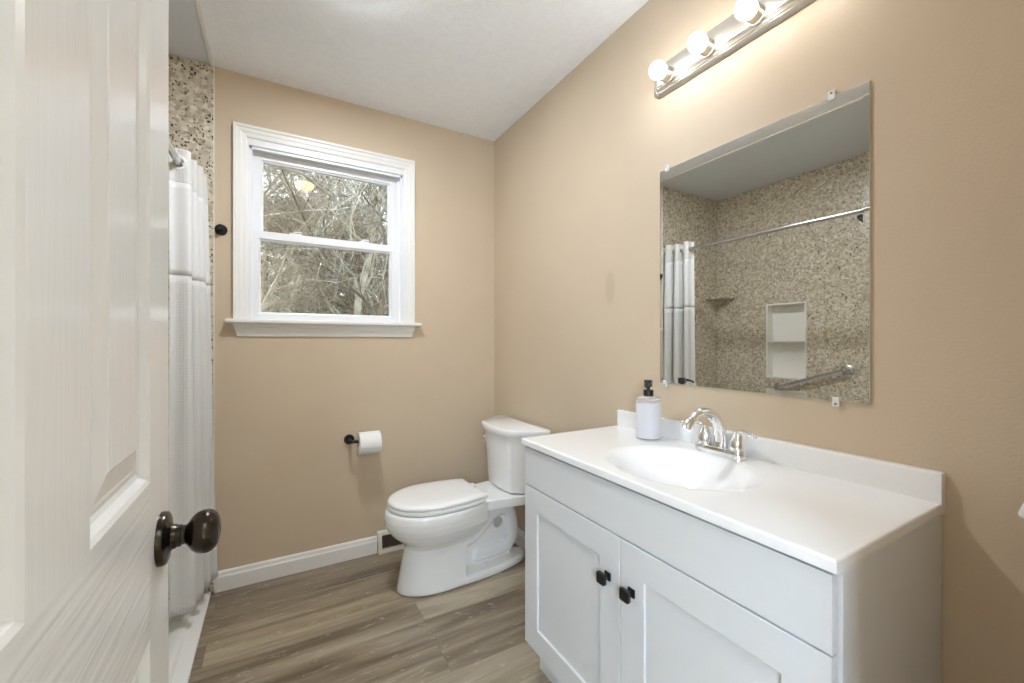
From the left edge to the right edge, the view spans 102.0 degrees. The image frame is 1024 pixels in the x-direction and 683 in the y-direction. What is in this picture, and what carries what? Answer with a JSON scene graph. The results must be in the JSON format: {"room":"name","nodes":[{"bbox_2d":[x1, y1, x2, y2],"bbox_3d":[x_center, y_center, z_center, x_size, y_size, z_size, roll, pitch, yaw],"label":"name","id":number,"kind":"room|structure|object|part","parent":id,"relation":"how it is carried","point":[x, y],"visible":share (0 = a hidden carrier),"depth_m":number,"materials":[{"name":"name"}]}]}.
{"room":"bathroom","nodes":[
{"label":"bathroom","id":0,"kind":"room"},
{"bbox_2d":[204,66,493,592],"bbox_3d":[-1.179,-0.058,2.110,2.583,2.440,0.120,0,0,-30],"label":"wall","id":1,"kind":"structure","parent":0,"point":[287,481],"depth_m":2.22,"materials":[{"name":"beige paint"}]},
{"bbox_2d":[194,0,213,66],"bbox_3d":[-1.012,-1.274,1.259,0.016,0.008,1.524,0,0,-30],"label":"trim","id":2,"kind":"structure","parent":1,"relation":"attached to","point":[197,2],"depth_m":1.70,"materials":[{"name":"white paint"}]},
{"bbox_2d":[214,224,227,234],"bbox_3d":[-1.350,-0.521,1.920,0.051,0.051,0.041,0,0,-30],"label":"robe hook","id":3,"kind":"object","parent":1,"relation":"attached to","point":[220,229],"visible":1,"depth_m":1.93,"materials":[{"name":"black metal"}]},
{"bbox_2d":[214,536,376,592],"bbox_3d":[-1.061,1.117,2.100,0.730,0.092,0.014,0,0,-30],"label":"baseboard","id":4,"kind":"structure","parent":1,"relation":"attached to","point":[227,579],"depth_m":2.07,"materials":[{"name":"white paint"}]},
{"bbox_2d":[225,121,421,336],"bbox_3d":[-0.958,-0.530,2.208,0.931,1.008,0.165,0,0,-30],"label":"window","id":5,"kind":"structure","parent":1,"relation":"in","point":[253,146],"depth_m":2.14,"materials":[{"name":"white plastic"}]},
{"bbox_3d":[-0.977,-0.722,2.231,0.712,0.424,0.030,0,0,-30],"label":"sash","id":6,"kind":"part","parent":5,"relation":"part of","materials":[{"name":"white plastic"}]},
{"bbox_3d":[-0.961,-0.325,2.197,0.715,0.431,0.036,0,0,-30],"label":"sash","id":7,"kind":"part","parent":5,"relation":"part of","materials":[{"name":"white plastic"}]},
{"bbox_2d":[344,434,358,443],"bbox_3d":[-0.799,0.522,2.209,0.170,0.052,0.084,0,0,-30],"label":"toilet roll holder","id":8,"kind":"object","parent":1,"relation":"attached to","point":[348,439],"visible":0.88,"depth_m":2.20,"materials":[{"name":"black metal"}]},
{"bbox_3d":[-0.869,0.522,2.212,0.052,0.052,0.010,0,0,-30],"label":"plate","id":9,"kind":"part","parent":8,"relation":"part of","materials":[{"name":"black metal"}]},
{"bbox_3d":[-0.790,0.522,2.210,0.153,0.017,0.077,0,0,-30],"label":"arm","id":10,"kind":"part","parent":8,"relation":"part of","materials":[{"name":"black metal"}]},
{"bbox_2d":[357,430,381,454],"bbox_3d":[-0.756,0.534,2.194,0.108,0.115,0.116,0,0,-30],"label":"toilet roll","id":11,"kind":"object","parent":8,"relation":"on","point":[369,441],"visible":0.98,"depth_m":2.15,"materials":[{"name":"beige paper"}]},
{"bbox_2d":[377,529,403,554],"bbox_3d":[-0.601,1.104,2.347,0.309,0.115,0.040,0,0,-30],"label":"floor vent","id":12,"kind":"object","parent":1,"relation":"attached to","point":[386,543],"visible":0.39,"depth_m":2.29,"materials":[{"name":"beige metal"}]},
{"bbox_2d":[382,534,401,547],"bbox_3d":[-0.599,1.103,2.344,0.267,0.092,0.028,0,0,-30],"label":"grille","id":13,"kind":"object","parent":12,"relation":"attached to","point":[388,541],"depth_m":2.30,"materials":[{"name":"brown metal"}]},
{"bbox_2d":[188,543,551,682],"bbox_3d":[-0.174,1.188,0.348,2.583,0.050,4.177,0,0,-30],"label":"floor","id":14,"kind":"structure","parent":0,"point":[348,621],"depth_m":1.67,"materials":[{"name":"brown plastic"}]},
{"bbox_2d":[169,592,210,682],"bbox_3d":[-1.362,1.137,1.060,0.800,0.050,1.506,0,0,-30],"label":"shower tray","id":15,"kind":"object","parent":14,"relation":"on","point":[185,630],"visible":0.27,"depth_m":1.59,"materials":[{"name":"white plastic"}]},
{"bbox_2d":[169,54,213,591],"bbox_3d":[-1.399,-0.064,1.039,0.908,2.425,1.522,0,0,-30],"label":"shower surround","id":16,"kind":"object","parent":15,"relation":"on","point":[191,82],"visible":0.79,"depth_m":1.89,"materials":[{"name":"stone"}]},
{"bbox_2d":[169,139,182,166],"bbox_3d":[-1.081,-0.708,1.220,0.064,0.064,1.506,0,0,-30],"label":"curtain rod","id":17,"kind":"object","parent":16,"relation":"attached to","point":[172,151],"visible":0.02,"depth_m":1.56,"materials":[{"name":"silver metal"}]},
{"bbox_2d":[169,148,217,619],"bbox_3d":[-1.343,0.159,1.751,0.139,1.845,0.296,0,0,-30],"label":"shower curtain","id":18,"kind":"object","parent":17,"relation":"hanging from","point":[191,455],"visible":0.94,"depth_m":1.65,"materials":[{"name":"white fabric"}]},
{"bbox_2d":[384,415,550,596],"bbox_3d":[-0.257,0.801,2.096,0.766,0.722,0.512,0,0,-30],"label":"toilet","id":19,"kind":"object","parent":14,"relation":"on","point":[447,531],"visible":0.99,"depth_m":1.99,"materials":[{"name":"white ceramic"}]},
{"bbox_3d":[-0.380,0.764,2.005,0.433,0.018,0.340,0,0,-30],"label":"seat","id":20,"kind":"part","parent":19,"relation":"part of","materials":[{"name":"white plastic"}]},
{"bbox_3d":[-0.379,0.740,2.006,0.432,0.025,0.338,0,0,-30],"label":"lid","id":21,"kind":"part","parent":19,"relation":"part of","materials":[{"name":"white plastic"}]},
{"bbox_3d":[-0.259,0.968,2.074,0.740,0.387,0.350,0,0,-30],"label":"bowl","id":22,"kind":"part","parent":19,"relation":"part of","materials":[{"name":"white ceramic"}]},
{"bbox_3d":[-0.018,0.625,2.232,0.200,0.294,0.480,0,0,-30],"label":"tank","id":23,"kind":"part","parent":19,"relation":"part of","materials":[{"name":"white ceramic"}]},
{"bbox_3d":[-0.022,0.459,2.230,0.226,0.038,0.512,0,0,-30],"label":"tank lid","id":24,"kind":"part","parent":19,"relation":"part of","materials":[{"name":"white ceramic"}]},
{"bbox_2d":[525,446,941,682],"bbox_3d":[0.458,0.760,1.148,0.488,0.804,0.926,0,0,-30],"label":"vanity cabinet","id":25,"kind":"object","parent":14,"relation":"on","point":[623,584],"visible":0.84,"depth_m":0.86,"materials":[{"name":"white paint"}]},
{"bbox_3d":[0.166,0.764,1.245,0.020,0.540,0.456,0,0,-30],"label":"door","id":26,"kind":"part","parent":25,"relation":"part of","materials":[{"name":"white paint"}]},
{"bbox_3d":[0.238,0.609,1.071,0.029,0.030,0.030,0,0,-30],"label":"knob","id":27,"kind":"part","parent":25,"relation":"part of","materials":[{"name":"black metal"}]},
{"bbox_3d":[0.279,0.609,0.999,0.029,0.030,0.030,0,0,-30],"label":"knob","id":28,"kind":"part","parent":25,"relation":"part of","materials":[{"name":"black metal"}]},
{"bbox_3d":[0.280,0.427,1.046,0.020,0.126,0.914,0,0,-30],"label":"false drawer","id":29,"kind":"part","parent":25,"relation":"part of","materials":[{"name":"white paint"}]},
{"bbox_3d":[0.393,0.764,0.847,0.020,0.540,0.455,0,0,-30],"label":"door","id":30,"kind":"part","parent":25,"relation":"part of","materials":[{"name":"white paint"}]},
{"bbox_2d":[521,409,944,574],"bbox_3d":[0.468,0.365,1.154,0.470,0.184,0.934,0,0,-30],"label":"countertop","id":31,"kind":"structure","parent":25,"relation":"on","point":[830,511],"depth_m":0.94,"materials":[{"name":"white stone"}]},
{"bbox_2d":[636,380,660,440],"bbox_3d":[0.472,0.234,1.434,0.083,0.202,0.083,0,0,-30],"label":"soap dispenser","id":32,"kind":"object","parent":31,"relation":"on","point":[648,406],"visible":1,"depth_m":1.40,"materials":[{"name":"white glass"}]},
{"bbox_2d":[679,407,757,460],"bbox_3d":[0.596,0.263,1.213,0.193,0.144,0.194,0,0,20],"label":"faucet","id":33,"kind":"object","parent":31,"relation":"on","point":[736,450],"visible":1,"depth_m":1.21,"materials":[{"name":"silver metal"}]},
{"bbox_3d":[0.582,0.282,1.304,0.048,0.067,0.098,0,0,-37],"label":"handle","id":34,"kind":"part","parent":33,"relation":"part of","materials":[{"name":"silver metal"}]},
{"bbox_3d":[0.561,0.255,1.204,0.188,0.128,0.041,0,0,-30],"label":"spout","id":35,"kind":"part","parent":33,"relation":"part of","materials":[{"name":"silver metal"}]},
{"bbox_3d":[0.621,0.324,1.238,0.051,0.023,0.158,0,0,-30],"label":"plate","id":36,"kind":"part","parent":33,"relation":"part of","materials":[{"name":"silver metal"}]},
{"bbox_3d":[0.658,0.282,1.171,0.048,0.067,0.098,0,0,-23],"label":"handle","id":37,"kind":"part","parent":33,"relation":"part of","materials":[{"name":"silver metal"}]},
{"bbox_2d":[169,0,647,140],"bbox_3d":[-0.174,-1.308,0.348,2.583,0.060,4.177,0,0,-30],"label":"ceiling","id":38,"kind":"structure","parent":0,"point":[475,68],"depth_m":1.80,"materials":[{"name":"paint"}]},
{"bbox_2d":[494,0,1023,682],"bbox_3d":[0.935,-0.058,0.911,0.100,2.440,4.057,0,0,-30],"label":"wall","id":39,"kind":"structure","parent":0,"point":[577,176],"depth_m":0.97,"materials":[{"name":"beige paint"}]},
{"bbox_2d":[494,517,524,550],"bbox_3d":[0.161,1.117,2.154,0.014,0.092,1.103,0,0,-30],"label":"baseboard","id":40,"kind":"structure","parent":39,"relation":"attached to","point":[520,539],"depth_m":2.35,"materials":[{"name":"white paint"}]},
{"bbox_2d":[649,0,815,98],"bbox_3d":[0.633,-0.938,1.230,0.108,0.115,0.620,0,0,-30],"label":"vanity light","id":41,"kind":"object","parent":39,"relation":"attached to","point":[751,19],"visible":1,"depth_m":1.26,"materials":[{"name":"silver metal"}]},
{"bbox_2d":[649,60,673,83],"bbox_3d":[0.508,-0.926,1.421,0.079,0.056,0.056,0,0,-30],"label":"bulb","id":42,"kind":"object","parent":41,"relation":"attached to","point":[660,71],"depth_m":1.41,"materials":[{"name":"white glass"}]},
{"bbox_2d":[687,31,714,57],"bbox_3d":[0.583,-0.926,1.289,0.079,0.056,0.056,0,0,-30],"label":"bulb","id":43,"kind":"object","parent":41,"relation":"attached to","point":[703,46],"depth_m":1.28,"materials":[{"name":"white glass"}]},
{"bbox_2d":[734,0,765,25],"bbox_3d":[0.659,-0.926,1.156,0.079,0.056,0.056,0,0,-30],"label":"bulb","id":44,"kind":"object","parent":41,"relation":"attached to","point":[750,12],"depth_m":1.15,"materials":[{"name":"white glass"}]},
{"bbox_2d":[660,80,870,403],"bbox_3d":[0.688,-0.233,1.236,0.005,0.759,0.609,0,0,-30],"label":"wall mirror","id":45,"kind":"object","parent":39,"relation":"attached to","point":[765,232],"visible":1,"depth_m":1.15,"materials":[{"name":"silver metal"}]},
{"bbox_2d":[663,380,667,386],"bbox_3d":[0.546,0.149,1.479,0.011,0.023,0.015,0,0,-30],"label":"mirror clip","id":46,"kind":"object","parent":45,"relation":"attached to","point":[665,384],"visible":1,"depth_m":1.48,"materials":[{"name":"white plastic"}]},
{"bbox_2d":[665,164,669,171],"bbox_3d":[0.550,-0.615,1.472,0.011,0.023,0.015,0,0,-30],"label":"mirror clip","id":47,"kind":"object","parent":45,"relation":"attached to","point":[667,167],"visible":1,"depth_m":1.47,"materials":[{"name":"white plastic"}]},
{"bbox_2d":[828,89,835,100],"bbox_3d":[0.799,-0.615,1.035,0.011,0.023,0.015,0,0,-30],"label":"mirror clip","id":48,"kind":"object","parent":45,"relation":"attached to","point":[831,94],"visible":1,"depth_m":1.03,"materials":[{"name":"white plastic"}]},
{"bbox_2d":[832,397,840,406],"bbox_3d":[0.804,0.149,1.028,0.011,0.023,0.015,0,0,-30],"label":"mirror clip","id":49,"kind":"object","parent":45,"relation":"attached to","point":[836,402],"visible":1,"depth_m":1.02,"materials":[{"name":"white plastic"}]},
{"bbox_2d":[617,409,944,514],"bbox_3d":[0.663,0.315,1.265,0.020,0.084,0.934,0,0,-30],"label":"backsplash","id":50,"kind":"structure","parent":39,"relation":"attached to","point":[912,481],"depth_m":1.01,"materials":[{"name":"white stone"}]},
{"bbox_3d":[0.967,0.073,0.695,0.057,0.044,0.044,0,0,-30],"label":"towel hook","id":51,"kind":"object","parent":39,"relation":"attached to","visible":0},
{"bbox_2d":[1018,503,1023,517],"bbox_3d":[0.964,0.203,0.690,0.042,0.231,0.156,0,0,-30],"label":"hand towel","id":52,"kind":"object","parent":51,"relation":"hanging from","point":[1021,511],"visible":1,"depth_m":0.75,"materials":[{"name":"white fabric"}]},
{"bbox_3d":[-0.020,-0.057,-0.023,2.483,2.440,0.120,0,0,-30],"label":"wall","id":53,"kind":"structure","parent":0,"visible":0},
{"bbox_2d":[0,0,220,682],"bbox_3d":[-0.314,0.139,0.262,0.159,2.023,0.669,0,0,-30],"label":"door","id":54,"kind":"structure","parent":53,"relation":"in","point":[89,534],"depth_m":0.31,"materials":[{"name":"white wood"}]},
{"bbox_3d":[-0.409,0.248,0.539,0.049,0.054,0.054,0,0,-30],"label":"knob","id":55,"kind":"part","parent":54,"relation":"part of","materials":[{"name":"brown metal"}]},
{"label":"outside","id":56,"kind":"structure","parent":0,"visible":0},
{"bbox_3d":[-9.607,2.062,21.894,55.000,0.200,42.443,0,0,-30],"label":"ground","id":57,"kind":"structure","parent":56,"visible":0},
{"bbox_2d":[261,199,306,310],"bbox_3d":[-10.220,-1.919,17.237,4.896,8.338,4.636,0,0,-30],"label":"bare tree","id":58,"kind":"object","parent":57,"relation":"on","point":[269,199],"visible":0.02,"depth_m":17.20,"materials":[{"name":"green plant"}]},
{"bbox_2d":[262,196,336,313],"bbox_3d":[-7.102,-1.387,13.753,3.739,6.934,3.820,0,0,-30],"label":"bare tree","id":59,"kind":"object","parent":57,"relation":"on","point":[281,196],"visible":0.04,"depth_m":13.54,"materials":[{"name":"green plant"}]},
{"bbox_2d":[261,164,386,312],"bbox_3d":[-4.068,-1.964,5.858,6.008,7.977,4.654,0,0,39],"label":"bare tree","id":60,"kind":"object","parent":57,"relation":"on","point":[287,175],"visible":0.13,"depth_m":5.84,"materials":[{"name":"beige plant"}]},
{"bbox_2d":[261,170,386,313],"bbox_3d":[-4.955,-2.574,8.182,6.018,9.195,9.034,0,0,15],"label":"bare tree","id":61,"kind":"object","parent":57,"relation":"on","point":[290,228],"visible":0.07,"depth_m":8.22,"materials":[{"name":"beige plant"}]},
{"bbox_2d":[261,164,387,314],"bbox_3d":[-3.472,-3.260,8.339,6.808,10.583,9.223,0,0,14],"label":"bare tree","id":62,"kind":"object","parent":57,"relation":"on","point":[370,199],"visible":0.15,"depth_m":7.61,"materials":[{"name":"beige plant"}]},
{"bbox_2d":[261,165,388,315],"bbox_3d":[-2.468,-2.865,6.893,9.549,9.802,8.770,0,0,4],"label":"bare tree","id":63,"kind":"object","parent":57,"relation":"on","point":[357,305],"visible":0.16,"depth_m":6.82,"materials":[{"name":"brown plant"}]},
{"bbox_2d":[261,170,388,315],"bbox_3d":[-1.608,-2.691,7.621,9.539,9.435,7.340,0,0,22],"label":"bare tree","id":64,"kind":"object","parent":57,"relation":"on","point":[379,310],"visible":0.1,"depth_m":6.72,"materials":[{"name":"brown plant"}]},
{"bbox_2d":[261,165,388,314],"bbox_3d":[-4.165,-2.722,8.650,9.722,9.518,8.484,0,0,-7],"label":"bare tree","id":65,"kind":"object","parent":57,"relation":"on","point":[275,176],"visible":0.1,"depth_m":7.93,"materials":[{"name":"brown plant"}]},
{"bbox_2d":[261,168,388,315],"bbox_3d":[-1.794,-2.339,8.186,9.660,8.730,7.305,0,0,39],"label":"bare tree","id":66,"kind":"object","parent":57,"relation":"on","point":[350,228],"visible":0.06,"depth_m":8.42,"materials":[{"name":"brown plant"}]},
{"bbox_2d":[262,171,388,314],"bbox_3d":[-3.004,-2.923,9.638,8.230,9.894,8.969,0,0,-20],"label":"bare tree","id":67,"kind":"object","parent":57,"relation":"on","point":[285,171],"visible":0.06,"depth_m":8.92,"materials":[{"name":"brown plant"}]},
{"bbox_2d":[263,165,388,314],"bbox_3d":[-5.304,-3.008,9.540,9.444,10.055,9.557,0,0,10],"label":"bare tree","id":68,"kind":"object","parent":57,"relation":"on","point":[265,165],"visible":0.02,"depth_m":9.78,"materials":[{"name":"beige plant"}]},
{"bbox_2d":[263,167,388,314],"bbox_3d":[-4.295,-2.893,10.611,8.789,9.823,8.820,0,0,-23],"label":"bare tree","id":69,"kind":"object","parent":57,"relation":"on","point":[299,295],"visible":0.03,"depth_m":9.81,"materials":[{"name":"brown plant"}]},
{"bbox_2d":[316,226,377,314],"bbox_3d":[-6.228,-1.224,15.874,4.275,6.873,4.313,0,0,-30],"label":"bare tree","id":70,"kind":"object","parent":57,"relation":"on","point":[340,226],"visible":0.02,"depth_m":15.65,"materials":[{"name":"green plant"}]},
{"bbox_2d":[330,205,388,314],"bbox_3d":[-7.293,-2.140,19.917,5.167,9.002,5.104,0,0,-30],"label":"bare tree","id":71,"kind":"object","parent":57,"relation":"on","point":[352,205],"visible":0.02,"depth_m":19.83,"materials":[{"name":"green plant"}]},
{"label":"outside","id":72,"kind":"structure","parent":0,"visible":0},
{"bbox_2d":[263,291,376,312],"bbox_3d":[-11.707,-0.942,30.622,70.000,7.188,16.800,0,0,-30],"label":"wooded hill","id":73,"kind":"structure","parent":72,"point":[278,291],"depth_m":34.79,"materials":[{"name":"brown plant"}]}
]}

